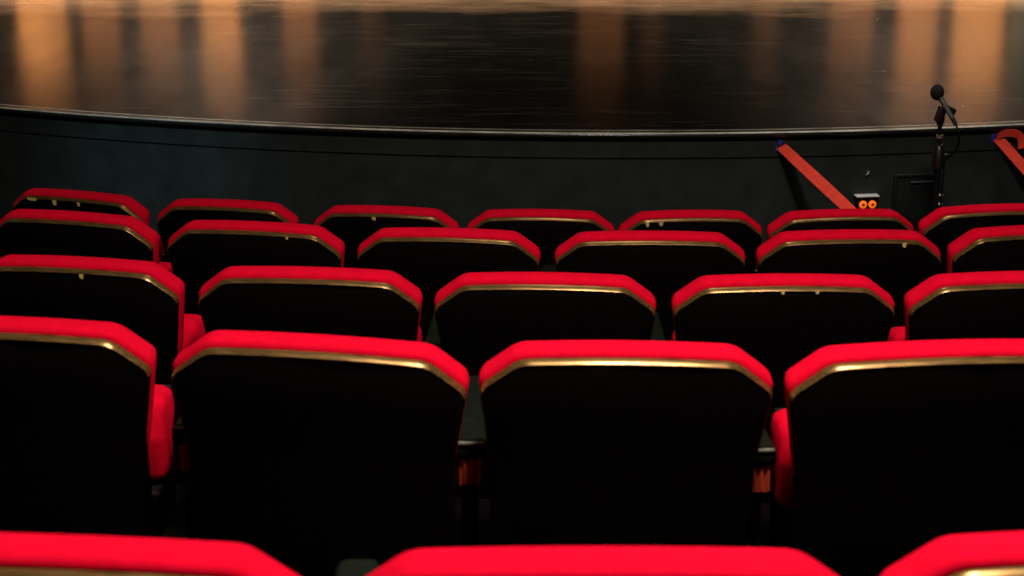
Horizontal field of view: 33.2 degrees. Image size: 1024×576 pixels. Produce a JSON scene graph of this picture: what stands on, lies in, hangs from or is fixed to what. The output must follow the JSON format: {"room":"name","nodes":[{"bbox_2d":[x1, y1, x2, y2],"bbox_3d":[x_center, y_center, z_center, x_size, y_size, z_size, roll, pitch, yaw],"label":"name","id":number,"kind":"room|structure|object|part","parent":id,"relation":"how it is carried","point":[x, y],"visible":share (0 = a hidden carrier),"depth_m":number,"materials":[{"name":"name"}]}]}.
{"room":"auditorium","nodes":[
{"label":"auditorium","id":0,"kind":"room"},
{"bbox_2d":[156,484,774,547],"bbox_3d":[0.150,0.833,3.774,7.500,0.874,9.700,0,17,0],"label":"floor","id":1,"kind":"structure","parent":0,"point":[177,527],"depth_m":4.81,"materials":[{"name":"carpet"}]},
{"bbox_2d":[0,209,173,273],"bbox_3d":[-1.264,0.137,5.371,0.569,0.886,0.518,4,18,13],"label":"seat","id":2,"kind":"object","parent":1,"relation":"on","point":[22,231],"visible":0.19,"depth_m":5.02,"materials":[{"name":"red fabric"}]},
{"bbox_3d":[-1.298,-0.162,5.026,0.519,0.078,0.036,4,18,13],"label":"edge molding","id":3,"kind":"part","parent":2,"relation":"part of","materials":[{"name":"gold metal"}]},
{"bbox_3d":[-1.288,0.072,5.145,0.518,0.592,0.123,4,18,13],"label":"panel","id":4,"kind":"part","parent":2,"relation":"part of","materials":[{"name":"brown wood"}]},
{"bbox_2d":[159,262,173,273],"bbox_3d":[-1.246,0.002,5.303,0.471,0.187,0.121,4,18,13],"label":"seat cushion","id":5,"kind":"object","parent":2,"relation":"on","point":[167,265],"depth_m":5.22,"materials":[{"name":"red fabric"}]},
{"bbox_2d":[11,188,163,261],"bbox_3d":[-1.469,0.023,6.329,0.554,0.886,0.518,5,18,17],"label":"seat","id":6,"kind":"object","parent":1,"relation":"on","point":[35,198],"visible":0.26,"depth_m":5.97,"materials":[{"name":"red fabric"}]},
{"bbox_3d":[-1.513,-0.044,6.107,0.518,0.592,0.123,5,18,17],"label":"panel","id":7,"kind":"part","parent":6,"relation":"part of","materials":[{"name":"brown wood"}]},
{"bbox_3d":[-1.526,-0.277,5.990,0.519,0.078,0.036,5,18,17],"label":"edge molding","id":8,"kind":"part","parent":6,"relation":"part of","materials":[{"name":"gold metal"}]},
{"bbox_2d":[13,188,149,226],"bbox_3d":[-1.504,-0.113,6.116,0.523,0.499,0.158,5,18,17],"label":"cushion","id":9,"kind":"object","parent":6,"relation":"on","point":[35,198],"depth_m":5.97,"materials":[{"name":"red fabric"}]},
{"bbox_2d":[159,236,163,261],"bbox_3d":[-1.460,-0.112,6.262,0.441,0.187,0.121,5,18,17],"label":"seat cushion","id":10,"kind":"object","parent":6,"relation":"on","point":[161,249],"depth_m":6.16,"materials":[{"name":"red fabric"}]},
{"bbox_2d":[0,316,175,537],"bbox_3d":[-0.940,0.414,3.502,0.569,0.886,0.518,2,18,3],"label":"seat","id":11,"kind":"object","parent":1,"relation":"on","point":[87,447],"visible":0.89,"depth_m":3.23,"materials":[{"name":"red fabric"}]},
{"bbox_3d":[-0.923,0.117,3.154,0.519,0.078,0.036,2,18,3],"label":"edge molding","id":12,"kind":"part","parent":11,"relation":"part of","materials":[{"name":"gold metal"}]},
{"bbox_2d":[0,316,155,449],"bbox_3d":[-0.923,0.280,3.284,0.523,0.499,0.158,2,18,3],"label":"cushion","id":13,"kind":"object","parent":11,"relation":"on","point":[66,384],"depth_m":3.18,"materials":[{"name":"red fabric"}]},
{"bbox_2d":[148,385,173,479],"bbox_3d":[-0.915,0.279,3.437,0.471,0.187,0.121,2,18,3],"label":"seat cushion","id":14,"kind":"object","parent":11,"relation":"on","point":[161,445],"depth_m":3.39,"materials":[{"name":"red fabric"}]},
{"bbox_2d":[0,254,205,483],"bbox_3d":[-1.039,0.286,4.487,0.569,0.886,0.518,3,18,9],"label":"seat","id":15,"kind":"object","parent":1,"relation":"on","point":[145,298],"visible":0.44,"depth_m":4.15,"materials":[{"name":"red fabric"}]},
{"bbox_3d":[-1.057,-0.012,4.141,0.519,0.078,0.036,3,18,9],"label":"edge molding","id":16,"kind":"part","parent":15,"relation":"part of","materials":[{"name":"gold metal"}]},
{"bbox_2d":[0,254,184,353],"bbox_3d":[-1.044,0.151,4.269,0.523,0.499,0.158,3,18,9],"label":"cushion","id":17,"kind":"object","parent":15,"relation":"on","point":[145,298],"depth_m":4.15,"materials":[{"name":"red fabric"}]},
{"bbox_2d":[182,314,205,350],"bbox_3d":[-1.019,0.151,4.420,0.471,0.187,0.121,3,18,9],"label":"seat cushion","id":18,"kind":"object","parent":15,"relation":"on","point":[194,329],"depth_m":4.33,"materials":[{"name":"red fabric"}]},
{"bbox_2d":[0,532,298,575],"bbox_3d":[-0.497,0.624,2.143,0.604,0.886,0.518,1,18,4],"label":"seat","id":19,"kind":"object","parent":1,"relation":"on","point":[21,554],"visible":1,"depth_m":1.78,"materials":[{"name":"red fabric"}]},
{"bbox_3d":[-0.488,0.326,1.795,0.544,0.078,0.037,1,18,4],"label":"edge molding","id":20,"kind":"part","parent":19,"relation":"part of","materials":[{"name":"gold metal"}]},
{"bbox_2d":[157,198,298,261],"bbox_3d":[-0.965,0.058,6.218,0.541,0.886,0.518,3,18,9],"label":"seat","id":21,"kind":"object","parent":1,"relation":"on","point":[180,212],"visible":0.25,"depth_m":5.87,"materials":[{"name":"red fabric"}]},
{"bbox_3d":[-1.190,-0.156,6.273,0.060,0.037,0.360,3,18,9],"label":"armrest","id":22,"kind":"part","parent":21,"relation":"part of","materials":[{"name":"black plastic"}]},
{"bbox_3d":[-0.983,-0.240,5.871,0.494,0.078,0.036,3,18,9],"label":"edge molding","id":23,"kind":"part","parent":21,"relation":"part of","materials":[{"name":"gold metal"}]},
{"bbox_2d":[157,198,298,223],"bbox_3d":[-0.971,-0.077,6.000,0.498,0.499,0.158,3,18,9],"label":"cushion","id":24,"kind":"object","parent":21,"relation":"on","point":[184,210],"depth_m":5.86,"materials":[{"name":"red fabric"}]},
{"bbox_2d":[167,220,344,486],"bbox_3d":[-0.728,0.170,5.265,0.569,0.886,0.518,3,18,9],"label":"seat","id":25,"kind":"object","parent":1,"relation":"on","point":[199,250],"visible":0.38,"depth_m":4.92,"materials":[{"name":"red fabric"}]},
{"bbox_3d":[-0.745,-0.128,4.918,0.519,0.078,0.036,3,18,9],"label":"edge molding","id":26,"kind":"part","parent":25,"relation":"part of","materials":[{"name":"gold metal"}]},
{"bbox_3d":[-0.738,0.105,5.038,0.518,0.592,0.123,3,18,9],"label":"panel","id":27,"kind":"part","parent":25,"relation":"part of","materials":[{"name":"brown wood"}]},
{"bbox_2d":[168,220,344,267],"bbox_3d":[-0.732,0.035,5.047,0.523,0.499,0.158,3,18,9],"label":"cushion","id":28,"kind":"object","parent":25,"relation":"on","point":[199,243],"depth_m":4.92,"materials":[{"name":"red fabric"}]},
{"bbox_2d":[198,266,422,341],"bbox_3d":[-0.482,0.312,4.405,0.576,0.886,0.518,2,18,5],"label":"seat","id":29,"kind":"object","parent":1,"relation":"on","point":[357,302],"visible":0.35,"depth_m":4.07,"materials":[{"name":"red fabric"}]},
{"bbox_3d":[-0.484,0.014,4.058,0.534,0.078,0.037,2,18,5],"label":"edge molding","id":30,"kind":"part","parent":29,"relation":"part of","materials":[{"name":"gold metal"}]},
{"bbox_2d":[417,326,421,341],"bbox_3d":[-0.464,0.176,4.340,0.471,0.187,0.121,2,18,5],"label":"seat cushion","id":31,"kind":"object","parent":29,"relation":"on","point":[420,332],"depth_m":4.31,"materials":[{"name":"red fabric"}]},
{"bbox_2d":[171,330,468,575],"bbox_3d":[-0.354,0.441,3.401,0.597,0.878,0.513,2,18,6],"label":"seat","id":32,"kind":"object","parent":1,"relation":"on","point":[313,453],"visible":0.96,"depth_m":3.13,"materials":[{"name":"red fabric"}]},
{"bbox_3d":[-0.604,0.227,3.441,0.060,0.037,0.360,3,18,4],"label":"armrest","id":33,"kind":"part","parent":32,"relation":"part of","materials":[{"name":"black plastic"}]},
{"bbox_3d":[-0.347,0.148,3.057,0.534,0.078,0.037,3,18,4],"label":"edge molding","id":34,"kind":"part","parent":32,"relation":"part of","materials":[{"name":"gold metal"}]},
{"bbox_2d":[172,330,468,456],"bbox_3d":[-0.348,0.310,3.188,0.538,0.499,0.159,3,18,4],"label":"cushion","id":35,"kind":"object","parent":32,"relation":"on","point":[239,393],"depth_m":3.08,"materials":[{"name":"red fabric"}]},
{"bbox_2d":[454,457,459,497],"bbox_3d":[-0.337,0.310,3.339,0.471,0.187,0.121,3,18,4],"label":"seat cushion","id":36,"kind":"object","parent":32,"relation":"on","point":[456,471],"depth_m":3.31,"materials":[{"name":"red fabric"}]},
{"bbox_2d":[314,205,458,267],"bbox_3d":[-0.421,0.083,6.137,0.541,0.886,0.518,2,18,7],"label":"seat","id":37,"kind":"object","parent":1,"relation":"on","point":[352,224],"visible":0.16,"depth_m":5.79,"materials":[{"name":"red fabric"}]},
{"bbox_3d":[-0.426,0.019,5.909,0.493,0.592,0.122,2,18,7],"label":"panel","id":38,"kind":"part","parent":37,"relation":"part of","materials":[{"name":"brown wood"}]},
{"bbox_3d":[-0.432,-0.214,5.790,0.494,0.078,0.036,2,18,7],"label":"edge molding","id":39,"kind":"part","parent":37,"relation":"part of","materials":[{"name":"gold metal"}]},
{"bbox_2d":[314,205,458,227],"bbox_3d":[-0.421,-0.051,5.919,0.498,0.499,0.158,2,18,7],"label":"cushion","id":40,"kind":"object","parent":37,"relation":"on","point":[338,216],"depth_m":5.78,"materials":[{"name":"red fabric"}]},
{"bbox_2d":[357,227,540,341],"bbox_3d":[-0.185,0.191,5.197,0.569,0.886,0.518,2,18,5],"label":"seat","id":41,"kind":"object","parent":1,"relation":"on","point":[429,258],"visible":0.27,"depth_m":4.86,"materials":[{"name":"red fabric"}]},
{"bbox_3d":[-0.183,-0.106,4.850,0.519,0.078,0.036,2,18,5],"label":"edge molding","id":42,"kind":"part","parent":41,"relation":"part of","materials":[{"name":"gold metal"}]},
{"bbox_2d":[357,227,540,268],"bbox_3d":[-0.177,0.057,4.980,0.523,0.499,0.158,2,18,5],"label":"cushion","id":43,"kind":"object","parent":41,"relation":"on","point":[391,247],"depth_m":4.85,"materials":[{"name":"red fabric"}]},
{"bbox_2d":[424,272,655,498],"bbox_3d":[0.065,0.325,4.362,0.569,0.886,0.518,1,17,3],"label":"seat","id":44,"kind":"object","parent":1,"relation":"on","point":[477,316],"visible":0.39,"depth_m":4.03,"materials":[{"name":"red fabric"}]},
{"bbox_3d":[-0.185,0.119,4.393,0.060,0.037,0.360,1,17,3],"label":"armrest","id":45,"kind":"part","parent":44,"relation":"part of","materials":[{"name":"black plastic"}]},
{"bbox_3d":[0.076,0.027,4.016,0.519,0.078,0.036,1,17,3],"label":"edge molding","id":46,"kind":"part","parent":44,"relation":"part of","materials":[{"name":"gold metal"}]},
{"bbox_2d":[434,272,655,310],"bbox_3d":[0.080,0.190,4.145,0.523,0.499,0.158,1,17,3],"label":"cushion","id":47,"kind":"object","parent":44,"relation":"on","point":[472,291],"depth_m":4.01,"materials":[{"name":"red fabric"}]},
{"bbox_2d":[467,209,613,271],"bbox_3d":[0.084,0.097,6.094,0.541,0.886,0.518,1,17,3],"label":"seat","id":48,"kind":"object","parent":1,"relation":"on","point":[547,229],"visible":0.21,"depth_m":5.74,"materials":[{"name":"red fabric"}]},
{"bbox_3d":[0.096,0.032,5.867,0.493,0.592,0.122,1,17,3],"label":"panel","id":49,"kind":"part","parent":48,"relation":"part of","materials":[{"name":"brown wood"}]},
{"bbox_2d":[467,209,613,230],"bbox_3d":[0.098,-0.038,5.877,0.498,0.499,0.158,1,17,3],"label":"cushion","id":50,"kind":"object","parent":48,"relation":"on","point":[497,219],"depth_m":5.74,"materials":[{"name":"red fabric"}]},
{"bbox_3d":[0.094,-0.201,5.747,0.494,0.078,0.036,1,17,3],"label":"edge molding","id":51,"kind":"part","parent":48,"relation":"part of","materials":[{"name":"gold metal"}]},
{"bbox_2d":[335,546,837,575],"bbox_3d":[0.068,0.633,2.114,0.604,0.886,0.518,0,17,0],"label":"seat","id":52,"kind":"object","parent":1,"relation":"on","point":[532,560],"visible":1,"depth_m":1.77,"materials":[{"name":"red fabric"}]},
{"bbox_3d":[-0.204,0.430,2.133,0.060,0.037,0.360,0,17,0],"label":"armrest","id":53,"kind":"part","parent":52,"relation":"part of","materials":[{"name":"grey plastic"}]},
{"bbox_2d":[456,340,772,547],"bbox_3d":[0.173,0.455,3.371,0.569,0.886,0.518,1,17,-1],"label":"seat","id":54,"kind":"object","parent":1,"relation":"on","point":[591,442],"visible":0.88,"depth_m":3.09,"materials":[{"name":"red fabric"}]},
{"bbox_3d":[-0.079,0.249,3.387,0.060,0.037,0.360,1,17,-1],"label":"armrest","id":55,"kind":"part","parent":54,"relation":"part of","materials":[{"name":"grey plastic"}]},
{"bbox_2d":[479,340,772,389],"bbox_3d":[0.200,0.320,3.155,0.523,0.499,0.158,1,17,-1],"label":"cushion","id":56,"kind":"object","parent":54,"relation":"on","point":[541,364],"depth_m":3.02,"materials":[{"name":"red fabric"}]},
{"bbox_3d":[0.203,0.158,3.025,0.519,0.078,0.036,1,17,-1],"label":"edge molding","id":57,"kind":"part","parent":54,"relation":"part of","materials":[{"name":"gold metal"}]},
{"bbox_2d":[541,230,744,340],"bbox_3d":[0.373,0.201,5.168,0.576,0.886,0.518,0,17,1],"label":"seat","id":58,"kind":"object","parent":1,"relation":"on","point":[663,263],"visible":0.25,"depth_m":4.83,"materials":[{"name":"red fabric"}]},
{"bbox_3d":[0.116,-0.003,5.190,0.060,0.037,0.360,0,17,1],"label":"armrest","id":59,"kind":"part","parent":58,"relation":"part of","materials":[{"name":"black plastic"}]},
{"bbox_3d":[0.389,-0.097,4.822,0.534,0.078,0.037,0,17,1],"label":"edge molding","id":60,"kind":"part","parent":58,"relation":"part of","materials":[{"name":"gold metal"}]},
{"bbox_2d":[555,230,744,260],"bbox_3d":[0.390,0.066,4.951,0.538,0.499,0.159,0,17,1],"label":"cushion","id":61,"kind":"object","parent":58,"relation":"on","point":[629,245],"depth_m":4.82,"materials":[{"name":"red fabric"}]},
{"bbox_2d":[618,210,761,273],"bbox_3d":[0.567,0.100,6.083,0.534,0.886,0.518,-1,17,-2],"label":"seat","id":62,"kind":"object","parent":1,"relation":"on","point":[735,225],"visible":0.27,"depth_m":5.73,"materials":[{"name":"red fabric"}]},
{"bbox_2d":[618,210,761,233],"bbox_3d":[0.598,-0.035,5.868,0.483,0.499,0.158,-1,17,-2],"label":"cushion","id":63,"kind":"object","parent":62,"relation":"on","point":[720,221],"depth_m":5.73,"materials":[{"name":"red fabric"}]},
{"bbox_3d":[0.600,-0.198,5.738,0.479,0.078,0.035,-1,17,-2],"label":"edge molding","id":64,"kind":"part","parent":62,"relation":"part of","materials":[{"name":"gold metal"}]},
{"bbox_2d":[650,273,894,502],"bbox_3d":[0.612,0.329,4.350,0.569,0.886,0.518,0,17,0],"label":"seat","id":65,"kind":"object","parent":1,"relation":"on","point":[779,320],"visible":0.38,"depth_m":4.02,"materials":[{"name":"red fabric"}]},
{"bbox_3d":[0.357,0.127,4.367,0.060,0.037,0.360,0,17,0],"label":"armrest","id":66,"kind":"part","parent":65,"relation":"part of","materials":[{"name":"black plastic"}]},
{"bbox_2d":[671,273,894,339],"bbox_3d":[0.636,0.194,4.135,0.523,0.499,0.158,0,17,0],"label":"cushion","id":67,"kind":"object","parent":65,"relation":"on","point":[763,306],"depth_m":4.01,"materials":[{"name":"red fabric"}]},
{"bbox_3d":[0.637,0.031,4.005,0.519,0.078,0.036,0,17,0],"label":"edge molding","id":68,"kind":"part","parent":65,"relation":"part of","materials":[{"name":"gold metal"}]},
{"bbox_2d":[754,209,913,273],"bbox_3d":[1.068,0.097,6.092,0.541,0.886,0.518,-1,18,-4],"label":"seat","id":69,"kind":"object","parent":1,"relation":"on","point":[819,219],"visible":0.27,"depth_m":5.74,"materials":[{"name":"red fabric"}]},
{"bbox_3d":[1.108,-0.201,5.748,0.494,0.078,0.036,-1,18,-4],"label":"edge molding","id":70,"kind":"part","parent":69,"relation":"part of","materials":[{"name":"gold metal"}]},
{"bbox_2d":[767,209,913,239],"bbox_3d":[1.103,-0.038,5.878,0.498,0.499,0.158,-1,18,-4],"label":"cushion","id":71,"kind":"object","parent":69,"relation":"on","point":[819,219],"depth_m":5.74,"materials":[{"name":"red fabric"}]},
{"bbox_3d":[1.105,0.032,5.868,0.493,0.592,0.122,-1,18,-4],"label":"panel","id":72,"kind":"part","parent":69,"relation":"part of","materials":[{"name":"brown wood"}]},
{"bbox_2d":[756,229,940,326],"bbox_3d":[0.923,0.197,5.179,0.569,0.886,0.518,-1,17,-2],"label":"seat","id":73,"kind":"object","parent":1,"relation":"on","point":[897,261],"visible":0.33,"depth_m":4.84,"materials":[{"name":"red fabric"}]},
{"bbox_2d":[756,229,940,273],"bbox_3d":[0.952,0.062,4.963,0.523,0.499,0.158,-1,17,-2],"label":"cushion","id":74,"kind":"object","parent":73,"relation":"on","point":[832,251],"depth_m":4.84,"materials":[{"name":"red fabric"}]},
{"bbox_3d":[0.954,-0.101,4.834,0.519,0.078,0.036,-1,17,-2],"label":"edge molding","id":75,"kind":"part","parent":73,"relation":"part of","materials":[{"name":"gold metal"}]},
{"bbox_2d":[746,339,1023,575],"bbox_3d":[0.713,0.456,3.370,0.569,0.886,0.518,-2,18,-4],"label":"seat","id":76,"kind":"object","parent":1,"relation":"on","point":[877,453],"visible":0.89,"depth_m":3.10,"materials":[{"name":"red fabric"}]},
{"bbox_3d":[0.452,0.261,3.373,0.060,0.037,0.360,-2,18,-4],"label":"armrest","id":77,"kind":"part","parent":76,"relation":"part of","materials":[{"name":"grey plastic"}]},
{"bbox_2d":[770,409,792,507],"bbox_3d":[0.736,0.320,3.308,0.471,0.187,0.121,-2,18,-4],"label":"seat cushion","id":78,"kind":"object","parent":76,"relation":"on","point":[781,472],"depth_m":3.26,"materials":[{"name":"red fabric"}]},
{"bbox_2d":[784,339,1023,474],"bbox_3d":[0.746,0.320,3.156,0.523,0.499,0.158,-2,18,-4],"label":"cushion","id":79,"kind":"object","parent":76,"relation":"on","point":[948,406],"depth_m":3.05,"materials":[{"name":"red fabric"}]},
{"bbox_3d":[0.749,0.157,3.026,0.519,0.078,0.036,-2,18,-4],"label":"edge molding","id":80,"kind":"part","parent":76,"relation":"part of","materials":[{"name":"gold metal"}]},
{"bbox_2d":[931,105,956,211],"bbox_3d":[1.612,-0.179,6.601,0.259,1.080,0.259,0,17,0],"label":"microphone stand","id":81,"kind":"object","parent":1,"relation":"on","point":[938,155],"visible":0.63,"depth_m":6.48,"materials":[{"name":"black metal"}]},
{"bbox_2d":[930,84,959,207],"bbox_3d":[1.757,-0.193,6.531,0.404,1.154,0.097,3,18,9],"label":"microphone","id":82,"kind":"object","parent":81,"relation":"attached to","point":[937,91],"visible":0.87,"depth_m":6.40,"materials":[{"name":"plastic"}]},
{"bbox_2d":[880,531,1023,575],"bbox_3d":[0.622,0.620,2.156,0.604,0.886,0.518,-1,18,-4],"label":"seat","id":83,"kind":"object","parent":1,"relation":"on","point":[995,553],"visible":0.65,"depth_m":1.80,"materials":[{"name":"red fabric"}]},
{"bbox_3d":[0.668,0.321,1.813,0.544,0.078,0.037,-1,18,-4],"label":"edge molding","id":84,"kind":"part","parent":83,"relation":"part of","materials":[{"name":"gold metal"}]},
{"bbox_2d":[887,271,1023,341],"bbox_3d":[1.151,0.323,4.369,0.569,0.886,0.518,-1,17,-4],"label":"seat","id":85,"kind":"object","parent":1,"relation":"on","point":[990,304],"visible":0.25,"depth_m":4.03,"materials":[{"name":"red fabric"}]},
{"bbox_2d":[887,326,905,341],"bbox_3d":[1.175,0.187,4.307,0.471,0.187,0.121,-1,17,-4],"label":"seat cushion","id":86,"kind":"object","parent":85,"relation":"on","point":[896,333],"depth_m":4.26,"materials":[{"name":"red fabric"}]},
{"bbox_3d":[1.190,0.024,4.025,0.519,0.078,0.036,-1,17,-4],"label":"edge molding","id":87,"kind":"part","parent":85,"relation":"part of","materials":[{"name":"gold metal"}]},
{"bbox_3d":[1.187,0.257,4.145,0.518,0.592,0.123,-1,17,-4],"label":"panel","id":88,"kind":"part","parent":85,"relation":"part of","materials":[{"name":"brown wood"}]},
{"bbox_2d":[918,203,1023,273],"bbox_3d":[1.575,0.079,6.151,0.541,0.886,0.518,-2,18,-8],"label":"seat","id":89,"kind":"object","parent":1,"relation":"on","point":[942,226],"visible":0.16,"depth_m":5.80,"materials":[{"name":"red fabric"}]},
{"bbox_2d":[918,203,1023,233],"bbox_3d":[1.620,-0.058,5.939,0.498,0.499,0.158,-2,18,-8],"label":"cushion","id":90,"kind":"object","parent":89,"relation":"on","point":[961,219],"depth_m":5.79,"materials":[{"name":"red fabric"}]},
{"bbox_3d":[1.631,-0.221,5.810,0.494,0.078,0.036,-2,18,-8],"label":"edge molding","id":91,"kind":"part","parent":89,"relation":"part of","materials":[{"name":"gold metal"}]},
{"bbox_2d":[947,225,1023,272],"bbox_3d":[1.453,0.182,5.226,0.569,0.886,0.518,-2,18,-7],"label":"seat","id":92,"kind":"object","parent":1,"relation":"on","point":[997,248],"visible":0.19,"depth_m":4.87,"materials":[{"name":"red fabric"}]},
{"bbox_3d":[1.508,-0.117,4.885,0.519,0.078,0.036,-2,18,-7],"label":"edge molding","id":93,"kind":"part","parent":92,"relation":"part of","materials":[{"name":"gold metal"}]},
{"bbox_3d":[1.502,0.116,5.004,0.518,0.592,0.123,-2,18,-7],"label":"panel","id":94,"kind":"part","parent":92,"relation":"part of","materials":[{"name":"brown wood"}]},
{"bbox_2d":[0,0,1023,130],"bbox_3d":[0.511,-2.185,11.946,10.079,0.001,10.297,0,17,0],"label":"floor","id":95,"kind":"structure","parent":0,"point":[552,65],"depth_m":8.63,"materials":[{"name":"black paint"}]},
{"bbox_2d":[0,116,1023,243],"bbox_3d":[0.511,-0.513,8.113,10.107,0.810,2.020,0,17,0],"label":"wall","id":96,"kind":"structure","parent":0,"point":[308,175],"depth_m":7.15,"materials":[{"name":"black paint"}]},
{"bbox_2d":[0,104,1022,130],"bbox_3d":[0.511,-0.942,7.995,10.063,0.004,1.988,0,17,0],"label":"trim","id":97,"kind":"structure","parent":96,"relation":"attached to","point":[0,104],"depth_m":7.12,"materials":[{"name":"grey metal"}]},
{"bbox_2d":[0,105,1023,141],"bbox_3d":[0.511,-0.924,7.973,10.135,0.024,2.041,0,17,0],"label":"trim","id":98,"kind":"structure","parent":96,"relation":"attached to","point":[116,119],"depth_m":7.07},
{"bbox_2d":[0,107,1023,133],"bbox_3d":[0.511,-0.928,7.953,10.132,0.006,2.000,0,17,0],"label":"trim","id":99,"kind":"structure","parent":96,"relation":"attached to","point":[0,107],"depth_m":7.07,"materials":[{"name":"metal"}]},
{"bbox_2d":[775,139,856,208],"bbox_3d":[1.233,-0.351,6.519,0.047,0.177,1.197,-4,18,-12],"label":"ribbon","id":100,"kind":"object","parent":96,"relation":"attached to","point":[808,171],"visible":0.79,"depth_m":6.72,"materials":[{"name":"red fabric"}]},
{"bbox_2d":[854,194,879,208],"bbox_3d":[1.473,-0.351,7.149,0.100,0.072,0.046,-2,18,-7],"label":"wall box","id":101,"kind":"object","parent":96,"relation":"attached to","point":[862,201],"visible":0.89,"depth_m":7.13,"materials":[{"name":"plastic"}]},
{"bbox_2d":[859,201,866,208],"bbox_3d":[1.455,-0.345,7.131,0.033,0.033,0.010,-2,18,-7],"label":"indicator light","id":102,"kind":"object","parent":101,"relation":"attached to","point":[862,204],"depth_m":7.13,"materials":[{"name":"orange plastic"}]},
{"bbox_3d":[1.473,-0.384,7.141,0.100,0.005,0.042,-2,18,-7],"label":"lid","id":103,"kind":"part","parent":101,"relation":"part of","materials":[{"name":"silver metal"}]},
{"bbox_2d":[868,200,875,207],"bbox_3d":[1.495,-0.347,7.136,0.033,0.033,0.010,-2,18,-7],"label":"indicator light","id":104,"kind":"object","parent":101,"relation":"attached to","point":[871,203],"depth_m":7.13,"materials":[{"name":"orange plastic"}]},
{"bbox_2d":[891,172,941,231],"bbox_3d":[1.694,-0.326,7.202,0.214,0.314,0.023,-3,18,-9],"label":"access hatch","id":105,"kind":"object","parent":96,"relation":"attached to","point":[912,192],"visible":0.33,"depth_m":7.18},
{"bbox_3d":[1.693,-0.328,7.209,0.184,0.284,0.010,-3,18,-9],"label":"door","id":106,"kind":"part","parent":105,"relation":"part of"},
{"bbox_3d":[1.693,-0.327,7.206,0.214,0.314,0.016,-3,18,-9],"label":"frame","id":107,"kind":"part","parent":105,"relation":"part of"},
{"bbox_3d":[1.712,-0.442,7.164,0.110,0.007,0.014,-3,18,-9],"label":"handle","id":108,"kind":"part","parent":105,"relation":"part of","materials":[{"name":"black metal"}]},
{"bbox_2d":[991,129,1023,174],"bbox_3d":[2.380,-0.181,7.008,0.965,0.837,0.057,15,23,39],"label":"ribbon","id":109,"kind":"object","parent":96,"relation":"attached to","point":[1003,144],"visible":1,"depth_m":7.15,"materials":[{"name":"red fabric"}]}
]}

